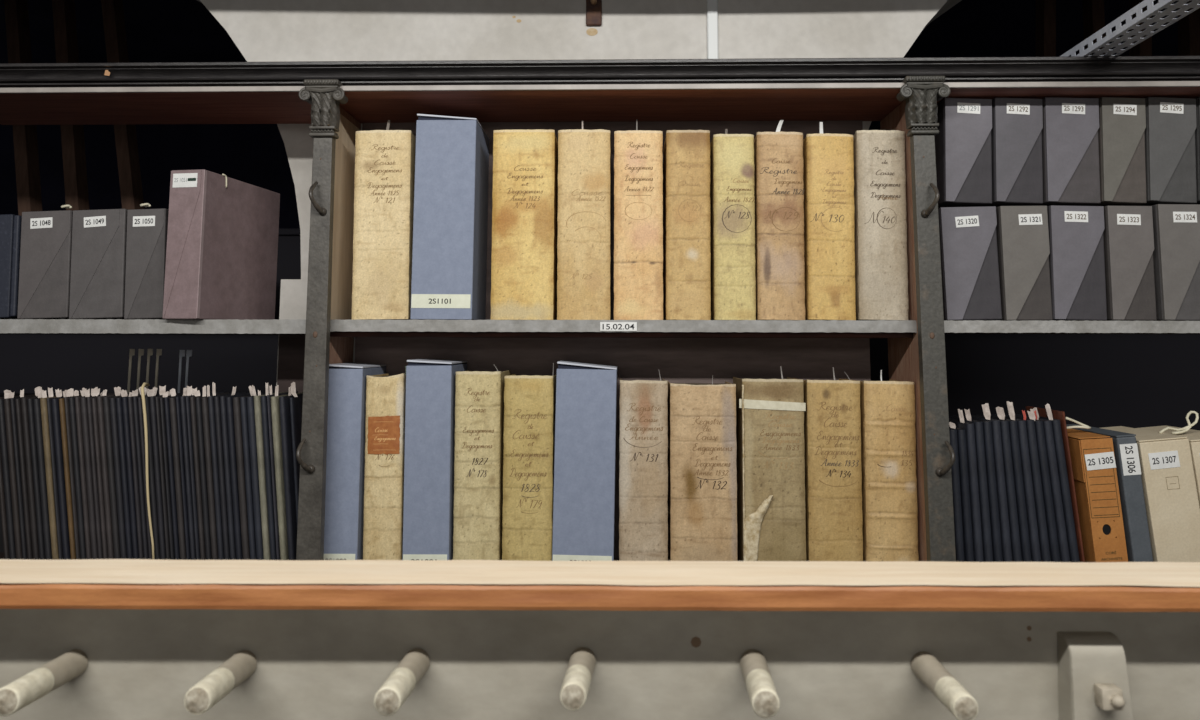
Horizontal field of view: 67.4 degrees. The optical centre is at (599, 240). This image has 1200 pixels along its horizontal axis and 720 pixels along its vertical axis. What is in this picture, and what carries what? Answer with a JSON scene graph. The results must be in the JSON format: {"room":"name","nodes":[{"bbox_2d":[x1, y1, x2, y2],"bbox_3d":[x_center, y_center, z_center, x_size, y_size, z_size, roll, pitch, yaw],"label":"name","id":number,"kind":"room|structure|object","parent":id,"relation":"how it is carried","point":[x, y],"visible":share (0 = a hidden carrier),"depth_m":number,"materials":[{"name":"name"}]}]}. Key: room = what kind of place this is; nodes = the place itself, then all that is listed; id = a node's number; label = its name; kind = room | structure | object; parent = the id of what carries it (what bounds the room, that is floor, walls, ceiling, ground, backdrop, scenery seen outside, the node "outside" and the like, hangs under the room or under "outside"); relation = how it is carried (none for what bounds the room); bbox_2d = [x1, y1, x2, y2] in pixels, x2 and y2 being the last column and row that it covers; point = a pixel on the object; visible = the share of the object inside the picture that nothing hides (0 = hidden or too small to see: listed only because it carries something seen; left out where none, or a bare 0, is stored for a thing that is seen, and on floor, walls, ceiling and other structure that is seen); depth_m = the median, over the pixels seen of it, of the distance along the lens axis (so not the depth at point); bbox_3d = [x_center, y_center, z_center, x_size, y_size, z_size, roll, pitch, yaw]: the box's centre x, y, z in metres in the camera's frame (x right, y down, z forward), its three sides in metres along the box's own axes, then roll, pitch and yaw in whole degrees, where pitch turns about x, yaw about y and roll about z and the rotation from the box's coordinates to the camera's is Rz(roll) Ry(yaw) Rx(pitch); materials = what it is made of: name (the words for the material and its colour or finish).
{"room":"archive storage room","nodes":[
{"label":"archive storage room","id":0,"kind":"room"},
{"bbox_2d":[0,121,879,227],"bbox_3d":[0.168,0.545,6.226,9.000,3.550,0.100,0,-7,2],"label":"wall","id":1,"kind":"structure","parent":0,"point":[253,154],"depth_m":6.39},
{"bbox_2d":[197,0,961,385],"bbox_3d":[-0.073,0.133,2.670,7.550,3.550,0.450,0,-7,2],"label":"wall","id":2,"kind":"structure","parent":0,"point":[262,30],"depth_m":2.53,"materials":[{"name":"paint"}]},
{"bbox_2d":[0,0,1177,62],"bbox_3d":[0.015,-1.916,0.624,9.000,0.050,11.800,0,-7,2],"label":"ceiling","id":3,"kind":"structure","parent":0,"point":[156,30],"depth_m":5.63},
{"bbox_3d":[0.007,1.660,0.210,9.000,0.050,11.800,0,-7,2],"label":"floor","id":4,"kind":"structure","parent":0,"visible":0},
{"bbox_2d":[4,0,41,215],"bbox_3d":[-2.696,0.317,4.311,0.578,3.550,0.090,0,-7,2],"label":"upright","id":5,"kind":"object","parent":4,"relation":"on","point":[28,184],"visible":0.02,"depth_m":4.41,"materials":[{"name":"brown wood"}]},
{"bbox_2d":[52,0,88,210],"bbox_3d":[-2.465,0.317,4.305,0.555,3.550,0.090,0,-7,2],"label":"upright","id":6,"kind":"object","parent":4,"relation":"on","point":[64,14],"visible":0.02,"depth_m":4.40,"materials":[{"name":"brown wood"}]},
{"bbox_2d":[101,0,143,209],"bbox_3d":[-2.180,0.317,4.297,0.650,3.550,0.090,0,-7,2],"label":"upright","id":7,"kind":"object","parent":4,"relation":"on","point":[129,172],"visible":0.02,"depth_m":4.39,"materials":[{"name":"brown wood"}]},
{"bbox_2d":[0,228,300,393],"bbox_3d":[-2.581,1.006,4.047,2.853,2.120,0.170,0,-7,2],"label":"storage rack","id":8,"kind":"object","parent":4,"relation":"on","point":[28,362],"visible":0.02,"depth_m":4.02,"materials":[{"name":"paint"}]},
{"bbox_2d":[0,559,1199,719],"bbox_3d":[0.000,1.057,0.989,2.500,1.327,0.171,0,-7,0],"label":"peg rail","id":9,"kind":"object","parent":4,"relation":"on","point":[81,639],"visible":1,"depth_m":1.09,"materials":[{"name":"brown wood"}]},
{"bbox_2d":[0,56,1199,561],"bbox_3d":[0.033,0.716,2.187,3.552,2.281,0.363,0,-7,2],"label":"bookcase","id":10,"kind":"object","parent":4,"relation":"on","point":[739,96],"visible":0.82,"depth_m":2.20,"materials":[{"name":"black paint"}]},
{"bbox_2d":[0,393,15,558],"bbox_3d":[-1.446,0.601,2.292,0.082,0.430,0.200,0,-7,2],"label":"volume","id":11,"kind":"object","parent":10,"relation":"on","point":[3,439],"visible":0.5,"depth_m":2.19,"materials":[{"name":"cardboard"}]},
{"bbox_2d":[0,214,21,318],"bbox_3d":[-1.519,0.078,2.373,0.142,0.262,0.260,0,-7,2],"label":"box","id":12,"kind":"object","parent":10,"relation":"on","point":[10,224],"visible":0.41,"depth_m":2.25,"materials":[{"name":"cardboard"}]},
{"bbox_2d":[4,391,22,558],"bbox_3d":[-1.429,0.599,2.292,0.081,0.434,0.200,0,-7,2],"label":"volume","id":13,"kind":"object","parent":10,"relation":"on","point":[7,407],"visible":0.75,"depth_m":2.20,"materials":[{"name":"cardboard"}]},
{"bbox_2d":[15,399,32,559],"bbox_3d":[-1.402,0.607,2.290,0.077,0.417,0.200,0,-7,2],"label":"volume","id":14,"kind":"object","parent":10,"relation":"on","point":[17,401],"visible":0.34,"depth_m":2.19,"materials":[{"name":"fabric"}]},
{"bbox_2d":[21,386,62,559],"bbox_3d":[-1.391,0.594,2.291,0.086,0.444,0.200,0,-7,2],"label":"volume","id":15,"kind":"object","parent":10,"relation":"on","point":[24,407],"visible":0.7,"depth_m":2.20,"materials":[{"name":"cardboard"}]},
{"bbox_2d":[33,390,51,559],"bbox_3d":[-1.358,0.597,2.290,0.082,0.437,0.200,0,-7,2],"label":"volume","id":16,"kind":"object","parent":10,"relation":"on","point":[36,402],"visible":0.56,"depth_m":2.19,"materials":[{"name":"cardboard"}]},
{"bbox_2d":[17,210,72,318],"bbox_3d":[-1.383,0.074,2.384,0.134,0.273,0.283,0,-7,2],"label":"box","id":17,"kind":"object","parent":10,"relation":"on","point":[46,236],"visible":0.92,"depth_m":2.25,"materials":[{"name":"cardboard"}]},
{"bbox_2d":[27,391,79,559],"bbox_3d":[-1.372,0.599,2.290,0.078,0.434,0.200,0,-7,2],"label":"volume","id":18,"kind":"object","parent":10,"relation":"on","point":[35,469],"visible":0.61,"depth_m":2.19,"materials":[{"name":"cardboard"}]},
{"bbox_2d":[40,387,80,559],"bbox_3d":[-1.340,0.594,2.290,0.081,0.444,0.200,0,-7,2],"label":"volume","id":19,"kind":"object","parent":10,"relation":"on","point":[43,401],"visible":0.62,"depth_m":2.19,"materials":[{"name":"cardboard"}]},
{"bbox_2d":[51,390,70,559],"bbox_3d":[-1.314,0.597,2.288,0.081,0.436,0.200,0,-7,2],"label":"volume","id":20,"kind":"object","parent":10,"relation":"on","point":[55,402],"visible":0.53,"depth_m":2.19,"materials":[{"name":"cardboard"}]},
{"bbox_2d":[59,388,75,559],"bbox_3d":[-1.296,0.595,2.288,0.078,0.441,0.200,0,-7,2],"label":"volume","id":21,"kind":"object","parent":10,"relation":"on","point":[70,392],"visible":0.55,"depth_m":2.19,"materials":[{"name":"cardboard"}]},
{"bbox_2d":[80,388,97,558],"bbox_3d":[-1.241,0.595,2.287,0.075,0.442,0.200,0,-7,2],"label":"volume","id":22,"kind":"object","parent":10,"relation":"on","point":[84,412],"visible":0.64,"depth_m":2.19,"materials":[{"name":"fabric"}]},
{"bbox_2d":[69,388,113,558],"bbox_3d":[-1.270,0.595,2.288,0.076,0.442,0.200,0,-7,2],"label":"volume","id":23,"kind":"object","parent":10,"relation":"on","point":[71,400],"visible":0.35,"depth_m":2.19,"materials":[{"name":"cardboard"}]},
{"bbox_2d":[75,390,114,558],"bbox_3d":[-1.260,0.597,2.287,0.080,0.438,0.200,0,-7,2],"label":"volume","id":24,"kind":"object","parent":10,"relation":"on","point":[77,399],"visible":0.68,"depth_m":2.19,"materials":[{"name":"cardboard"}]},
{"bbox_2d":[69,209,127,318],"bbox_3d":[-1.249,0.072,2.380,0.142,0.277,0.283,0,-7,2],"label":"box","id":25,"kind":"object","parent":10,"relation":"on","point":[99,237],"visible":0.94,"depth_m":2.24,"materials":[{"name":"cardboard"}]},
{"bbox_2d":[87,387,127,558],"bbox_3d":[-1.229,0.593,2.287,0.074,0.445,0.200,0,-7,2],"label":"volume","id":26,"kind":"object","parent":10,"relation":"on","point":[95,392],"visible":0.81,"depth_m":2.19,"materials":[{"name":"cardboard"}]},
{"bbox_2d":[97,390,139,558],"bbox_3d":[-1.201,0.597,2.286,0.072,0.438,0.200,0,-7,2],"label":"volume","id":27,"kind":"object","parent":10,"relation":"on","point":[99,398],"visible":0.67,"depth_m":2.19,"materials":[{"name":"cardboard"}]},
{"bbox_2d":[116,392,132,558],"bbox_3d":[-1.155,0.599,2.284,0.072,0.433,0.200,0,-7,2],"label":"volume","id":28,"kind":"object","parent":10,"relation":"on","point":[118,400],"visible":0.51,"depth_m":2.19,"materials":[{"name":"cardboard"}]},
{"bbox_2d":[103,386,146,558],"bbox_3d":[-1.188,0.593,2.286,0.078,0.445,0.200,0,-7,2],"label":"volume","id":29,"kind":"object","parent":10,"relation":"on","point":[106,404],"visible":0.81,"depth_m":2.19,"materials":[{"name":"fabric"}]},
{"bbox_2d":[109,390,146,558],"bbox_3d":[-1.172,0.597,2.285,0.077,0.438,0.200,0,-7,2],"label":"volume","id":30,"kind":"object","parent":10,"relation":"on","point":[113,410],"visible":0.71,"depth_m":2.19,"materials":[{"name":"fabric"}]},
{"bbox_2d":[122,389,138,558],"bbox_3d":[-1.140,0.596,2.284,0.072,0.439,0.200,0,-7,2],"label":"volume","id":31,"kind":"object","parent":10,"relation":"on","point":[134,393],"visible":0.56,"depth_m":2.19,"materials":[{"name":"cardboard"}]},
{"bbox_2d":[124,208,168,318],"bbox_3d":[-1.129,0.072,2.377,0.106,0.277,0.283,0,-7,2],"label":"box","id":32,"kind":"object","parent":10,"relation":"on","point":[146,244],"visible":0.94,"depth_m":2.24,"materials":[{"name":"cardboard"}]},
{"bbox_2d":[145,389,160,559],"bbox_3d":[-1.091,0.595,2.283,0.076,0.441,0.200,0,-7,2],"label":"volume","id":33,"kind":"object","parent":10,"relation":"on","point":[152,488],"visible":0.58,"depth_m":2.19,"materials":[{"name":"cardboard"}]},
{"bbox_2d":[149,385,182,559],"bbox_3d":[-1.073,0.591,2.283,0.069,0.449,0.200,0,-7,2],"label":"volume","id":34,"kind":"object","parent":10,"relation":"on","point":[162,389],"visible":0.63,"depth_m":2.19,"materials":[{"name":"fabric"}]},
{"bbox_2d":[169,394,186,559],"bbox_3d":[-1.022,0.598,2.281,0.067,0.436,0.200,0,-7,2],"label":"volume","id":35,"kind":"object","parent":10,"relation":"on","point":[173,413],"visible":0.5,"depth_m":2.19,"materials":[{"name":"cardboard"}]},
{"bbox_2d":[180,386,195,559],"bbox_3d":[-0.998,0.591,2.281,0.065,0.449,0.200,0,-7,2],"label":"volume","id":36,"kind":"object","parent":10,"relation":"on","point":[189,389],"visible":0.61,"depth_m":2.19,"materials":[{"name":"cardboard"}]},
{"bbox_2d":[201,385,217,559],"bbox_3d":[-0.944,0.590,2.280,0.064,0.451,0.200,0,-7,2],"label":"volume","id":37,"kind":"object","parent":10,"relation":"on","point":[205,408],"visible":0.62,"depth_m":2.18,"materials":[{"name":"cardboard"}]},
{"bbox_2d":[190,390,228,559],"bbox_3d":[-0.976,0.597,2.280,0.068,0.438,0.200,0,-7,2],"label":"volume","id":38,"kind":"object","parent":10,"relation":"on","point":[197,393],"visible":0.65,"depth_m":2.19,"materials":[{"name":"cardboard"}]},
{"bbox_2d":[195,386,231,559],"bbox_3d":[-0.959,0.591,2.280,0.063,0.450,0.200,0,-7,2],"label":"volume","id":39,"kind":"object","parent":10,"relation":"on","point":[198,399],"visible":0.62,"depth_m":2.19,"materials":[{"name":"cardboard"}]},
{"bbox_2d":[162,169,279,319],"bbox_3d":[-0.989,0.025,2.384,0.097,0.371,0.369,-1,-7,10],"label":"box","id":40,"kind":"object","parent":10,"relation":"on","point":[222,248],"visible":0.98,"depth_m":2.28,"materials":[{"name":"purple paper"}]},
{"bbox_2d":[208,382,245,559],"bbox_3d":[-0.929,0.586,2.280,0.063,0.458,0.200,0,-7,2],"label":"volume","id":41,"kind":"object","parent":10,"relation":"on","point":[210,398],"visible":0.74,"depth_m":2.19,"materials":[{"name":"fabric"}]},
{"bbox_2d":[214,392,249,559],"bbox_3d":[-0.914,0.603,2.277,0.062,0.425,0.200,0,-7,2],"label":"volume","id":42,"kind":"object","parent":10,"relation":"on","point":[216,399],"visible":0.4,"depth_m":2.18,"materials":[{"name":"cardboard"}]},
{"bbox_2d":[220,387,256,559],"bbox_3d":[-0.899,0.592,2.278,0.062,0.447,0.200,0,-7,2],"label":"volume","id":43,"kind":"object","parent":10,"relation":"on","point":[222,398],"visible":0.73,"depth_m":2.18,"materials":[{"name":"cardboard"}]},
{"bbox_2d":[226,393,262,559],"bbox_3d":[-0.884,0.604,2.276,0.062,0.423,0.200,0,-7,2],"label":"volume","id":44,"kind":"object","parent":10,"relation":"on","point":[229,400],"visible":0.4,"depth_m":2.18,"materials":[{"name":"fabric"}]},
{"bbox_2d":[233,393,265,559],"bbox_3d":[-0.867,0.604,2.276,0.064,0.423,0.200,0,-7,2],"label":"volume","id":45,"kind":"object","parent":10,"relation":"on","point":[236,400],"visible":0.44,"depth_m":2.18,"materials":[{"name":"fabric"}]},
{"bbox_2d":[247,385,263,559],"bbox_3d":[-0.834,0.590,2.276,0.066,0.451,0.200,0,-7,2],"label":"volume","id":46,"kind":"object","parent":10,"relation":"on","point":[250,400],"visible":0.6,"depth_m":2.18,"materials":[{"name":"cardboard"}]},
{"bbox_2d":[240,386,272,559],"bbox_3d":[-0.853,0.591,2.277,0.067,0.448,0.200,0,-7,2],"label":"volume","id":47,"kind":"object","parent":10,"relation":"on","point":[243,400],"visible":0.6,"depth_m":2.18,"materials":[{"name":"cardboard"}]},
{"bbox_2d":[261,383,276,559],"bbox_3d":[-0.800,0.586,2.276,0.059,0.458,0.200,0,-7,2],"label":"volume","id":48,"kind":"object","parent":10,"relation":"on","point":[264,409],"visible":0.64,"depth_m":2.18,"materials":[{"name":"cardboard"}]},
{"bbox_2d":[254,390,288,559],"bbox_3d":[-0.816,0.595,2.275,0.061,0.440,0.200,0,-7,2],"label":"volume","id":49,"kind":"object","parent":10,"relation":"on","point":[257,399],"visible":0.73,"depth_m":2.18,"materials":[{"name":"fabric"}]},
{"bbox_2d":[271,385,302,559],"bbox_3d":[-0.775,0.589,2.275,0.060,0.452,0.200,0,-7,2],"label":"volume","id":50,"kind":"object","parent":10,"relation":"on","point":[275,409],"visible":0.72,"depth_m":2.18,"materials":[{"name":"cardboard"}]},
{"bbox_2d":[279,386,302,559],"bbox_3d":[-0.755,0.591,2.274,0.059,0.448,0.200,0,-7,2],"label":"volume","id":51,"kind":"object","parent":10,"relation":"on","point":[284,401],"visible":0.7,"depth_m":2.19,"materials":[{"name":"cardboard"}]},
{"bbox_2d":[290,382,302,524],"bbox_3d":[-0.741,0.587,2.283,0.063,0.459,0.200,0,-7,2],"label":"volume","id":52,"kind":"object","parent":10,"relation":"on","point":[296,402],"visible":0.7,"depth_m":2.21,"materials":[{"name":"fabric"}]},
{"bbox_2d":[324,363,385,559],"bbox_3d":[-0.622,0.564,2.277,0.092,0.504,0.222,0,-7,2],"label":"box","id":53,"kind":"object","parent":10,"relation":"on","point":[345,460],"visible":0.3,"depth_m":2.17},
{"bbox_2d":[352,120,415,319],"bbox_3d":[-0.542,-0.051,2.342,0.153,0.517,0.206,-1,-7,1],"label":"register","id":54,"kind":"object","parent":10,"relation":"on","point":[384,178],"visible":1,"depth_m":2.24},
{"bbox_2d":[363,366,405,559],"bbox_3d":[-0.521,0.566,2.269,0.103,0.499,0.208,-1,-7,1],"label":"register","id":55,"kind":"object","parent":10,"relation":"on","point":[385,393],"visible":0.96,"depth_m":2.17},
{"bbox_2d":[402,359,466,559],"bbox_3d":[-0.413,0.558,2.272,0.112,0.515,0.222,0,-7,1],"label":"box","id":56,"kind":"object","parent":10,"relation":"on","point":[428,504],"visible":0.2,"depth_m":2.17,"materials":[{"name":"cardboard"}]},
{"bbox_2d":[410,114,488,319],"bbox_3d":[-0.385,-0.051,2.342,0.152,0.516,0.222,0,-7,2],"label":"box","id":57,"kind":"object","parent":10,"relation":"on","point":[450,217],"visible":0.99,"depth_m":2.24,"materials":[{"name":"cardboard"}]},
{"bbox_2d":[453,365,509,559],"bbox_3d":[-0.294,0.563,2.264,0.116,0.503,0.206,0,-7,1],"label":"register","id":58,"kind":"object","parent":10,"relation":"on","point":[479,395],"visible":0.93,"depth_m":2.17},
{"bbox_2d":[490,129,557,319],"bbox_3d":[-0.189,-0.032,2.330,0.155,0.476,0.206,0,-7,2],"label":"register","id":59,"kind":"object","parent":10,"relation":"on","point":[524,259],"visible":1,"depth_m":2.23,"materials":[{"name":"paper"}]},
{"bbox_2d":[502,363,555,560],"bbox_3d":[-0.171,0.561,2.261,0.121,0.507,0.206,0,-7,2],"label":"register","id":60,"kind":"object","parent":10,"relation":"on","point":[529,401],"visible":0.94,"depth_m":2.16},
{"bbox_2d":[557,121,610,319],"bbox_3d":[-0.037,-0.049,2.328,0.132,0.510,0.206,0,-7,2],"label":"register","id":61,"kind":"object","parent":10,"relation":"on","point":[584,156],"visible":0.99,"depth_m":2.23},
{"bbox_2d":[552,360,616,560],"bbox_3d":[-0.034,0.559,2.262,0.146,0.509,0.222,1,-7,2],"label":"box","id":62,"kind":"object","parent":10,"relation":"on","point":[586,393],"visible":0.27,"depth_m":2.16,"materials":[{"name":"cardboard"}]},
{"bbox_2d":[614,119,662,319],"bbox_3d":[0.098,-0.051,2.324,0.124,0.514,0.206,0,-7,2],"label":"register","id":63,"kind":"object","parent":10,"relation":"on","point":[638,156],"visible":1,"depth_m":2.22,"materials":[{"name":"paper"}]},
{"bbox_2d":[619,369,667,560],"bbox_3d":[0.107,0.568,2.253,0.122,0.492,0.206,0,-7,2],"label":"register","id":64,"kind":"object","parent":10,"relation":"on","point":[643,439],"visible":0.91,"depth_m":2.15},
{"bbox_2d":[663,130,710,319],"bbox_3d":[0.221,-0.031,2.319,0.117,0.474,0.206,0,-7,2],"label":"register","id":65,"kind":"object","parent":10,"relation":"on","point":[686,153],"visible":0.98,"depth_m":2.22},
{"bbox_2d":[667,376,737,560],"bbox_3d":[0.251,0.576,2.248,0.162,0.478,0.206,0,-7,2],"label":"register","id":66,"kind":"object","parent":10,"relation":"on","point":[702,445],"visible":0.89,"depth_m":2.15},
{"bbox_2d":[710,129,755,319],"bbox_3d":[0.335,-0.038,2.317,0.107,0.488,0.206,0,-7,2],"label":"register","id":67,"kind":"object","parent":10,"relation":"on","point":[732,168],"visible":1,"depth_m":2.22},
{"bbox_2d":[733,366,805,560],"bbox_3d":[0.418,0.563,2.238,0.162,0.502,0.220,0,-7,2],"label":"register","id":68,"kind":"object","parent":10,"relation":"on","point":[770,462],"visible":0.94,"depth_m":2.15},
{"bbox_2d":[754,120,804,319],"bbox_3d":[0.448,-0.050,2.315,0.126,0.512,0.206,1,-7,2],"label":"register","id":69,"kind":"object","parent":10,"relation":"on","point":[778,156],"visible":0.99,"depth_m":2.21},
{"bbox_2d":[794,368,862,560],"bbox_3d":[0.563,0.565,2.240,0.138,0.499,0.206,1,-7,2],"label":"register","id":70,"kind":"object","parent":10,"relation":"on","point":[832,415],"visible":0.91,"depth_m":2.14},
{"bbox_2d":[803,122,855,319],"bbox_3d":[0.572,-0.047,2.311,0.131,0.506,0.206,1,-7,2],"label":"register","id":71,"kind":"object","parent":10,"relation":"on","point":[828,158],"visible":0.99,"depth_m":2.21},
{"bbox_2d":[853,130,908,319],"bbox_3d":[0.697,-0.030,2.306,0.134,0.473,0.206,1,-7,2],"label":"register","id":72,"kind":"object","parent":10,"relation":"on","point":[881,267],"visible":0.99,"depth_m":2.21,"materials":[{"name":"grey"}]},
{"bbox_2d":[845,370,918,560],"bbox_3d":[0.695,0.568,2.236,0.135,0.494,0.208,1,-7,2],"label":"register","id":73,"kind":"object","parent":10,"relation":"on","point":[887,408],"visible":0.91,"depth_m":2.14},
{"bbox_2d":[949,428,964,561],"bbox_3d":[0.849,0.637,2.226,0.019,0.352,0.200,-1,-7,1],"label":"volume","id":74,"kind":"object","parent":10,"relation":"on","point":[958,527],"visible":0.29,"depth_m":2.13,"materials":[{"name":"fabric"}]},
{"bbox_2d":[949,422,973,561],"bbox_3d":[0.869,0.630,2.226,0.021,0.367,0.200,-1,-7,1],"label":"volume","id":75,"kind":"object","parent":10,"relation":"on","point":[961,433],"visible":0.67,"depth_m":2.13,"materials":[{"name":"fabric"}]},
{"bbox_2d":[949,409,983,561],"bbox_3d":[0.892,0.614,2.227,0.019,0.398,0.200,-2,-7,1],"label":"volume","id":76,"kind":"object","parent":10,"relation":"on","point":[969,427],"visible":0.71,"depth_m":2.13,"materials":[{"name":"cardboard"}]},
{"bbox_2d":[938,206,1001,320],"bbox_3d":[0.904,0.070,2.330,0.135,0.276,0.309,-1,-7,1],"label":"box","id":77,"kind":"object","parent":10,"relation":"on","point":[968,237],"visible":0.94,"depth_m":2.18,"materials":[{"name":"cardboard"}]},
{"bbox_2d":[926,98,991,207],"bbox_3d":[0.910,-0.206,2.361,0.125,0.265,0.309,0,-7,2],"label":"box","id":78,"kind":"object","parent":77,"relation":"on","point":[963,152],"visible":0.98,"depth_m":2.21,"materials":[{"name":"cardboard"}]},
{"bbox_2d":[949,409,992,561],"bbox_3d":[0.913,0.614,2.227,0.033,0.398,0.200,0,-7,2],"label":"volume","id":79,"kind":"object","parent":10,"relation":"on","point":[978,425],"visible":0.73,"depth_m":2.13,"materials":[{"name":"cardboard"}]},
{"bbox_2d":[954,415,1002,561],"bbox_3d":[0.935,0.627,2.224,0.032,0.372,0.200,0,-7,2],"label":"volume","id":80,"kind":"object","parent":10,"relation":"on","point":[987,428],"visible":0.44,"depth_m":2.13,"materials":[{"name":"cardboard"}]},
{"bbox_2d":[963,403,1012,561],"bbox_3d":[0.954,0.607,2.226,0.040,0.412,0.200,0,-7,2],"label":"volume","id":81,"kind":"object","parent":10,"relation":"on","point":[996,431],"visible":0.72,"depth_m":2.13,"materials":[{"name":"cardboard"}]},
{"bbox_2d":[976,415,1021,561],"bbox_3d":[0.978,0.626,2.223,0.037,0.374,0.200,0,-7,2],"label":"volume","id":82,"kind":"object","parent":10,"relation":"on","point":[1004,425],"visible":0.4,"depth_m":2.13,"materials":[{"name":"fabric"}]},
{"bbox_2d":[981,407,1031,561],"bbox_3d":[0.997,0.612,2.224,0.046,0.403,0.200,0,-7,2],"label":"volume","id":83,"kind":"object","parent":10,"relation":"on","point":[1013,428],"visible":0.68,"depth_m":2.13,"materials":[{"name":"cardboard"}]},
{"bbox_2d":[992,401,1040,561],"bbox_3d":[1.018,0.605,2.225,0.047,0.417,0.200,0,-7,2],"label":"volume","id":84,"kind":"object","parent":10,"relation":"on","point":[1022,431],"visible":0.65,"depth_m":2.13,"materials":[{"name":"fabric"}]},
{"bbox_2d":[987,206,1052,320],"bbox_3d":[1.036,0.069,2.326,0.114,0.279,0.309,0,-7,1],"label":"box","id":85,"kind":"object","parent":10,"relation":"on","point":[1022,232],"visible":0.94,"depth_m":2.18,"materials":[{"name":"cardboard"}]},
{"bbox_2d":[984,98,1042,206],"bbox_3d":[1.033,-0.206,2.358,0.126,0.265,0.309,0,-7,2],"label":"box","id":86,"kind":"object","parent":85,"relation":"on","point":[1017,123],"visible":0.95,"depth_m":2.21,"materials":[{"name":"cardboard"}]},
{"bbox_2d":[994,410,1050,561],"bbox_3d":[1.043,0.615,2.223,0.044,0.397,0.200,0,-7,2],"label":"volume","id":87,"kind":"object","parent":10,"relation":"on","point":[1030,425],"visible":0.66,"depth_m":2.13,"materials":[{"name":"cardboard"}]},
{"bbox_2d":[1008,410,1060,561],"bbox_3d":[1.062,0.614,2.223,0.050,0.398,0.200,0,-7,2],"label":"volume","id":88,"kind":"object","parent":10,"relation":"on","point":[1040,436],"visible":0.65,"depth_m":2.13,"materials":[{"name":"cardboard"}]},
{"bbox_2d":[1016,407,1069,561],"bbox_3d":[1.083,0.612,2.222,0.054,0.402,0.200,0,-7,2],"label":"volume","id":89,"kind":"object","parent":10,"relation":"on","point":[1047,424],"visible":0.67,"depth_m":2.13,"materials":[{"name":"fabric"}]},
{"bbox_2d":[1017,403,1079,561],"bbox_3d":[1.105,0.606,2.222,0.055,0.414,0.200,0,-7,2],"label":"volume","id":90,"kind":"object","parent":10,"relation":"on","point":[1056,426],"visible":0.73,"depth_m":2.13,"materials":[{"name":"cardboard"}]},
{"bbox_2d":[1026,406,1084,561],"bbox_3d":[1.124,0.615,2.221,0.038,0.396,0.200,0,-7,2],"label":"volume","id":91,"kind":"object","parent":10,"relation":"on","point":[1060,415],"visible":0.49,"depth_m":2.13,"materials":[{"name":"cardboard"}]},
{"bbox_2d":[1047,205,1106,320],"bbox_3d":[1.161,0.069,2.323,0.129,0.278,0.309,1,-7,2],"label":"box","id":92,"kind":"object","parent":10,"relation":"on","point":[1076,240],"visible":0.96,"depth_m":2.17,"materials":[{"name":"cardboard"}]},
{"bbox_2d":[1036,97,1100,205],"bbox_3d":[1.163,-0.207,2.355,0.131,0.262,0.309,1,-7,2],"label":"box","id":93,"kind":"object","parent":92,"relation":"on","point":[1070,144],"visible":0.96,"depth_m":2.21,"materials":[{"name":"cardboard"}]},
{"bbox_2d":[1067,429,1127,561],"bbox_3d":[1.192,0.647,2.253,0.098,0.340,0.294,0,-7,4],"label":"box","id":94,"kind":"object","parent":10,"relation":"on","point":[1092,454],"visible":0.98,"depth_m":2.12,"materials":[{"name":"cardboard"}]},
{"bbox_2d":[1066,424,1152,561],"bbox_3d":[1.261,0.645,2.252,0.072,0.344,0.292,0,-7,2],"label":"box","id":95,"kind":"object","parent":10,"relation":"on","point":[1135,522],"visible":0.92,"depth_m":2.12,"materials":[{"name":"cardboard"}]},
{"bbox_2d":[1059,0,1199,56],"bbox_3d":[1.171,-0.509,1.664,0.080,0.036,1.350,0,-7,2],"label":"bar","id":96,"kind":"object","parent":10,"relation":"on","point":[1151,10],"visible":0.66,"depth_m":1.96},
{"bbox_2d":[1103,206,1156,320],"bbox_3d":[1.288,0.069,2.319,0.108,0.278,0.309,1,-7,2],"label":"box","id":97,"kind":"object","parent":10,"relation":"on","point":[1128,235],"visible":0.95,"depth_m":2.17,"materials":[{"name":"cardboard"}]},
{"bbox_2d":[1093,97,1146,205],"bbox_3d":[1.288,-0.207,2.351,0.116,0.265,0.309,0,-7,2],"label":"box","id":98,"kind":"object","parent":97,"relation":"on","point":[1122,121],"visible":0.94,"depth_m":2.20,"materials":[{"name":"cardboard"}]},
{"bbox_2d":[1102,426,1199,561],"bbox_3d":[1.351,0.648,2.251,0.144,0.339,0.292,0,-7,2],"label":"box","id":99,"kind":"object","parent":10,"relation":"on","point":[1166,465],"visible":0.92,"depth_m":2.11,"materials":[{"name":"cardboard"}]},
{"bbox_2d":[1152,204,1199,320],"bbox_3d":[1.415,0.067,2.316,0.121,0.281,0.309,0,-7,2],"label":"box","id":100,"kind":"object","parent":10,"relation":"on","point":[1176,227],"visible":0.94,"depth_m":2.17,"materials":[{"name":"cardboard"}]},
{"bbox_2d":[1137,97,1196,205],"bbox_3d":[1.404,-0.207,2.348,0.128,0.265,0.309,0,-7,2],"label":"box","id":101,"kind":"object","parent":100,"relation":"on","point":[1171,123],"visible":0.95,"depth_m":2.20,"materials":[{"name":"cardboard"}]},
{"bbox_2d":[869,334,1199,430],"bbox_3d":[2.544,1.001,3.909,2.866,2.120,0.170,0,-7,2],"label":"storage rack","id":102,"kind":"object","parent":4,"relation":"on","point":[1098,380],"visible":0.02,"depth_m":3.91,"materials":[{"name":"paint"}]},
{"bbox_2d":[1035,0,1055,56],"bbox_3d":[2.070,0.312,4.183,0.250,3.550,0.090,0,-7,2],"label":"upright","id":103,"kind":"object","parent":4,"relation":"on","point":[1045,27],"visible":0.02,"depth_m":4.30,"materials":[{"name":"brown wood"}]},
{"bbox_2d":[1177,1,1199,55],"bbox_3d":[2.753,0.311,4.165,0.247,3.550,0.090,0,-7,2],"label":"upright","id":104,"kind":"object","parent":4,"relation":"on","point":[1189,25],"visible":0.02,"depth_m":4.28,"materials":[{"name":"brown wood"}]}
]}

